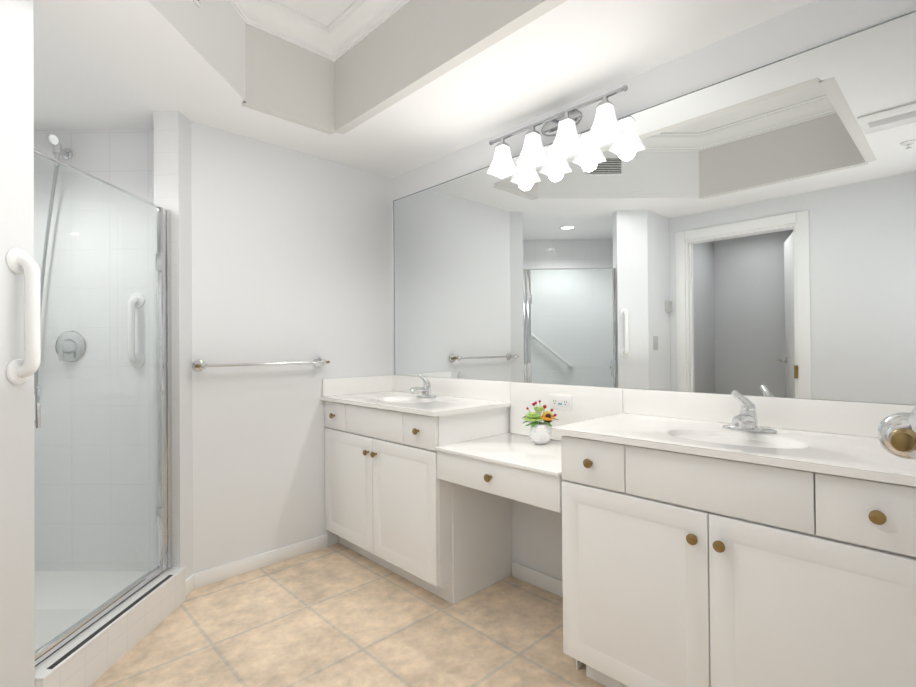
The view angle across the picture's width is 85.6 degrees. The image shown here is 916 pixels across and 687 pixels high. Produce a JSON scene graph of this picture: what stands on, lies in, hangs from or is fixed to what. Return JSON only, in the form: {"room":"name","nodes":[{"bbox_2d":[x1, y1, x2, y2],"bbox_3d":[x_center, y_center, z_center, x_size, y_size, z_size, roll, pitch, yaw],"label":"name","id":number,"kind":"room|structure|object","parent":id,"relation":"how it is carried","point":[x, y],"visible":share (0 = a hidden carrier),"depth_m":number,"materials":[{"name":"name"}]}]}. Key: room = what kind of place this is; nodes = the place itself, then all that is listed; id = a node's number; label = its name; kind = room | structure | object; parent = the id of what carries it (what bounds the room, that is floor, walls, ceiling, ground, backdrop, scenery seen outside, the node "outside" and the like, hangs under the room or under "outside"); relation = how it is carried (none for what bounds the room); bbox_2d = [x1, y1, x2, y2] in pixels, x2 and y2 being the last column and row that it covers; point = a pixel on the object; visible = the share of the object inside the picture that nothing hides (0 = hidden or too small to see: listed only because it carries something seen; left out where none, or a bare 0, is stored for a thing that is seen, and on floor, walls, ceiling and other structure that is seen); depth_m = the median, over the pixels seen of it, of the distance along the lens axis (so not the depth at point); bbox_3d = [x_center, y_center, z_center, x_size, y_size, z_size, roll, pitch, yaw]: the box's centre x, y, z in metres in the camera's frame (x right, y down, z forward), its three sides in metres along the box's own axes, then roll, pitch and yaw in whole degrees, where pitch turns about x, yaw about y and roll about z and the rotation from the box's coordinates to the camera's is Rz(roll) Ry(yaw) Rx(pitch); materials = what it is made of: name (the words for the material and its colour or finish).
{"room":"bathroom","nodes":[
{"label":"bathroom","id":0,"kind":"room"},
{"bbox_2d":[34,129,154,570],"bbox_3d":[-2.010,-0.245,2.631,1.125,2.950,0.120,0,0,1],"label":"wall","id":1,"kind":"structure","parent":0,"point":[122,159],"depth_m":2.57,"materials":[{"name":"tile"}]},
{"bbox_2d":[34,134,71,390],"bbox_3d":[-2.088,-0.398,2.522,0.169,1.296,0.101,0,0,1],"label":"shower","id":2,"kind":"object","parent":1,"relation":"attached to","point":[58,150],"visible":0.56,"depth_m":2.52,"materials":[{"name":"silver metal"}]},
{"bbox_2d":[55,331,85,361],"bbox_3d":[-2.010,0.015,2.532,0.162,0.162,0.073,0,0,1],"label":"shower valve","id":3,"kind":"object","parent":1,"relation":"attached to","point":[61,344],"depth_m":2.56,"materials":[{"name":"silver metal"}]},
{"bbox_2d":[127,293,144,367],"bbox_3d":[-1.659,-0.069,2.529,0.080,0.390,0.066,0,0,1],"label":"grab rail","id":4,"kind":"object","parent":1,"relation":"attached to","point":[133,301],"depth_m":2.51,"materials":[{"name":"white plastic"}]},
{"bbox_2d":[0,0,192,686],"bbox_3d":[-1.406,-0.256,1.894,0.122,2.950,1.330,0,0,1],"label":"wall","id":5,"kind":"structure","parent":0,"point":[17,604],"depth_m":1.54,"materials":[{"name":"white paint"}]},
{"bbox_2d":[6,248,40,384],"bbox_3d":[-1.318,-0.084,1.517,0.064,0.420,0.080,0,0,1],"label":"grab rail","id":6,"kind":"object","parent":5,"relation":"attached to","point":[20,261],"visible":1,"depth_m":1.50,"materials":[{"name":"white plastic"}]},
{"bbox_2d":[35,567,185,686],"bbox_3d":[-1.379,1.141,1.964,0.150,0.158,0.792,0,0,1],"label":"sill","id":7,"kind":"structure","parent":5,"relation":"attached to","point":[91,654],"depth_m":1.89,"materials":[{"name":"tile"}]},
{"bbox_2d":[34,149,172,666],"bbox_3d":[-1.397,0.211,1.971,0.071,1.704,0.792,0,0,1],"label":"shower door","id":8,"kind":"structure","parent":7,"relation":"on","point":[162,266],"depth_m":2.16,"materials":[{"name":"clear glass"}]},
{"bbox_2d":[191,121,392,573],"bbox_3d":[-0.929,-0.252,2.952,1.245,2.950,0.120,0,-1,-44],"label":"wall","id":9,"kind":"structure","parent":0,"point":[292,255],"depth_m":2.76,"materials":[{"name":"white paint"}]},
{"bbox_2d":[186,534,327,595],"bbox_3d":[-1.055,1.185,2.669,0.811,0.075,0.083,0,-1,-44],"label":"baseboard","id":10,"kind":"structure","parent":9,"relation":"attached to","point":[223,572],"depth_m":2.66,"materials":[{"name":"white paint"}]},
{"bbox_2d":[192,357,329,371],"bbox_3d":[-1.042,0.110,2.689,0.732,0.062,0.093,0,-1,-44],"label":"towel rail","id":11,"kind":"object","parent":9,"relation":"attached to","point":[198,365],"visible":1,"depth_m":2.61,"materials":[{"name":"silver metal"}]},
{"bbox_2d":[89,543,605,686],"bbox_3d":[-0.752,1.256,0.727,4.320,0.100,3.900,0,-1,-44],"label":"floor","id":12,"kind":"structure","parent":0,"point":[337,615],"depth_m":2.05,"materials":[{"name":"tile"}]},
{"bbox_2d":[35,571,148,650],"bbox_3d":[-1.955,1.196,1.894,1.000,0.056,1.330,0,0,1],"label":"shower floor","id":13,"kind":"structure","parent":12,"relation":"on","point":[67,591],"depth_m":2.32,"materials":[{"name":"white tile"}]},
{"bbox_2d":[321,375,510,603],"bbox_3d":[-0.269,0.711,2.767,0.548,1.011,1.038,0,-1,-44],"label":"bathroom vanity","id":14,"kind":"object","parent":12,"relation":"on","point":[388,499],"visible":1,"depth_m":2.54,"materials":[{"name":"white wood"}]},
{"bbox_2d":[409,374,436,397],"bbox_3d":[-0.215,0.243,2.840,0.153,0.136,0.165,0,-1,-44],"label":"faucet","id":15,"kind":"object","parent":14,"relation":"on","point":[425,390],"visible":1,"depth_m":2.85,"materials":[{"name":"silver metal"}]},
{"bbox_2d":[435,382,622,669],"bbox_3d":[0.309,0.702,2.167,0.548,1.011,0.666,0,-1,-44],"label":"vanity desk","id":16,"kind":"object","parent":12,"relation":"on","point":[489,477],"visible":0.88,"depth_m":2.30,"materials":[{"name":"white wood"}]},
{"bbox_2d":[522,400,557,443],"bbox_3d":[0.375,0.363,2.291,0.136,0.197,0.141,0,-1,-44],"label":"flower vase","id":17,"kind":"object","parent":16,"relation":"on","point":[540,432],"visible":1,"depth_m":2.26,"materials":[{"name":"white ceramic"}]},
{"bbox_2d":[549,394,571,410],"bbox_3d":[0.485,0.279,2.343,0.008,0.071,0.125,0,-1,-44],"label":"electrical outlet","id":18,"kind":"object","parent":16,"relation":"attached to","point":[560,402],"visible":1,"depth_m":2.34,"materials":[{"name":"white plastic"}]},
{"bbox_2d":[552,388,915,686],"bbox_3d":[0.899,0.693,1.554,0.548,1.011,1.074,0,-1,-44],"label":"bathroom vanity","id":19,"kind":"object","parent":12,"relation":"on","point":[702,546],"visible":1,"depth_m":1.40,"materials":[{"name":"white wood"}]},
{"bbox_2d":[722,390,776,432],"bbox_3d":[0.945,0.225,1.634,0.153,0.136,0.165,0,-1,-44],"label":"faucet","id":20,"kind":"object","parent":19,"relation":"on","point":[745,419],"visible":1,"depth_m":1.64,"materials":[{"name":"silver metal"}]},
{"bbox_2d":[33,0,813,177],"bbox_3d":[-1.173,-1.402,1.160,4.320,0.551,5.050,0,-1,-44],"label":"ceiling","id":21,"kind":"structure","parent":0,"point":[112,64],"depth_m":2.14,"materials":[{"name":"white paint"}]},
{"bbox_2d":[193,0,200,6],"bbox_3d":[-1.005,-1.370,1.771,0.012,0.140,0.280,0,0,3],"label":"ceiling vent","id":22,"kind":"object","parent":21,"relation":"in","point":[198,3],"visible":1,"depth_m":1.90,"materials":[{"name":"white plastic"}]},
{"bbox_2d":[229,0,388,57],"bbox_3d":[-0.827,-1.543,1.817,1.170,0.105,0.914,0,-1,-44],"label":"crown molding","id":23,"kind":"structure","parent":21,"relation":"attached to","point":[352,25],"depth_m":2.38,"materials":[{"name":"white paint"}]},
{"bbox_2d":[325,0,409,61],"bbox_3d":[-0.038,-1.549,1.911,0.096,0.105,1.874,0,-1,-44],"label":"crown molding","id":24,"kind":"structure","parent":21,"relation":"attached to","point":[393,6],"depth_m":2.37,"materials":[{"name":"white paint"}]},
{"bbox_2d":[392,0,915,580],"bbox_3d":[0.811,-0.272,2.129,0.120,2.950,3.720,0,-1,-44],"label":"wall","id":25,"kind":"structure","parent":0,"point":[536,536],"depth_m":2.01,"materials":[{"name":"white paint"}]},
{"bbox_2d":[512,561,562,597],"bbox_3d":[0.506,1.170,2.348,0.014,0.075,0.640,0,-1,-44],"label":"baseboard","id":26,"kind":"structure","parent":25,"relation":"attached to","point":[548,583],"depth_m":2.45,"materials":[{"name":"white paint"}]},
{"bbox_2d":[487,85,627,178],"bbox_3d":[0.441,-0.984,2.305,0.165,0.238,0.763,0,-1,-44],"label":"sconce","id":27,"kind":"object","parent":25,"relation":"attached to","point":[604,130],"visible":1,"depth_m":2.29,"materials":[{"name":"white glass"}]},
{"bbox_2d":[393,10,915,404],"bbox_3d":[0.515,-0.389,2.342,0.007,1.168,2.716,0,-1,-44],"label":"mirror","id":28,"kind":"object","parent":25,"relation":"attached to","point":[752,232],"visible":0.86,"depth_m":1.89,"materials":[{"name":"silver mirror"}]},
{"bbox_3d":[-0.007,-0.281,-0.136,4.200,2.950,0.120,0,-1,-44],"label":"wall","id":29,"kind":"structure","parent":0,"visible":0},
{"bbox_2d":[877,407,915,458],"bbox_3d":[0.608,0.084,0.603,0.580,0.071,0.099,0,-1,-44],"label":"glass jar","id":30,"kind":"object","parent":29,"relation":"attached to","point":[896,433],"visible":1,"depth_m":0.44,"materials":[{"name":"clear glass"}]}
]}

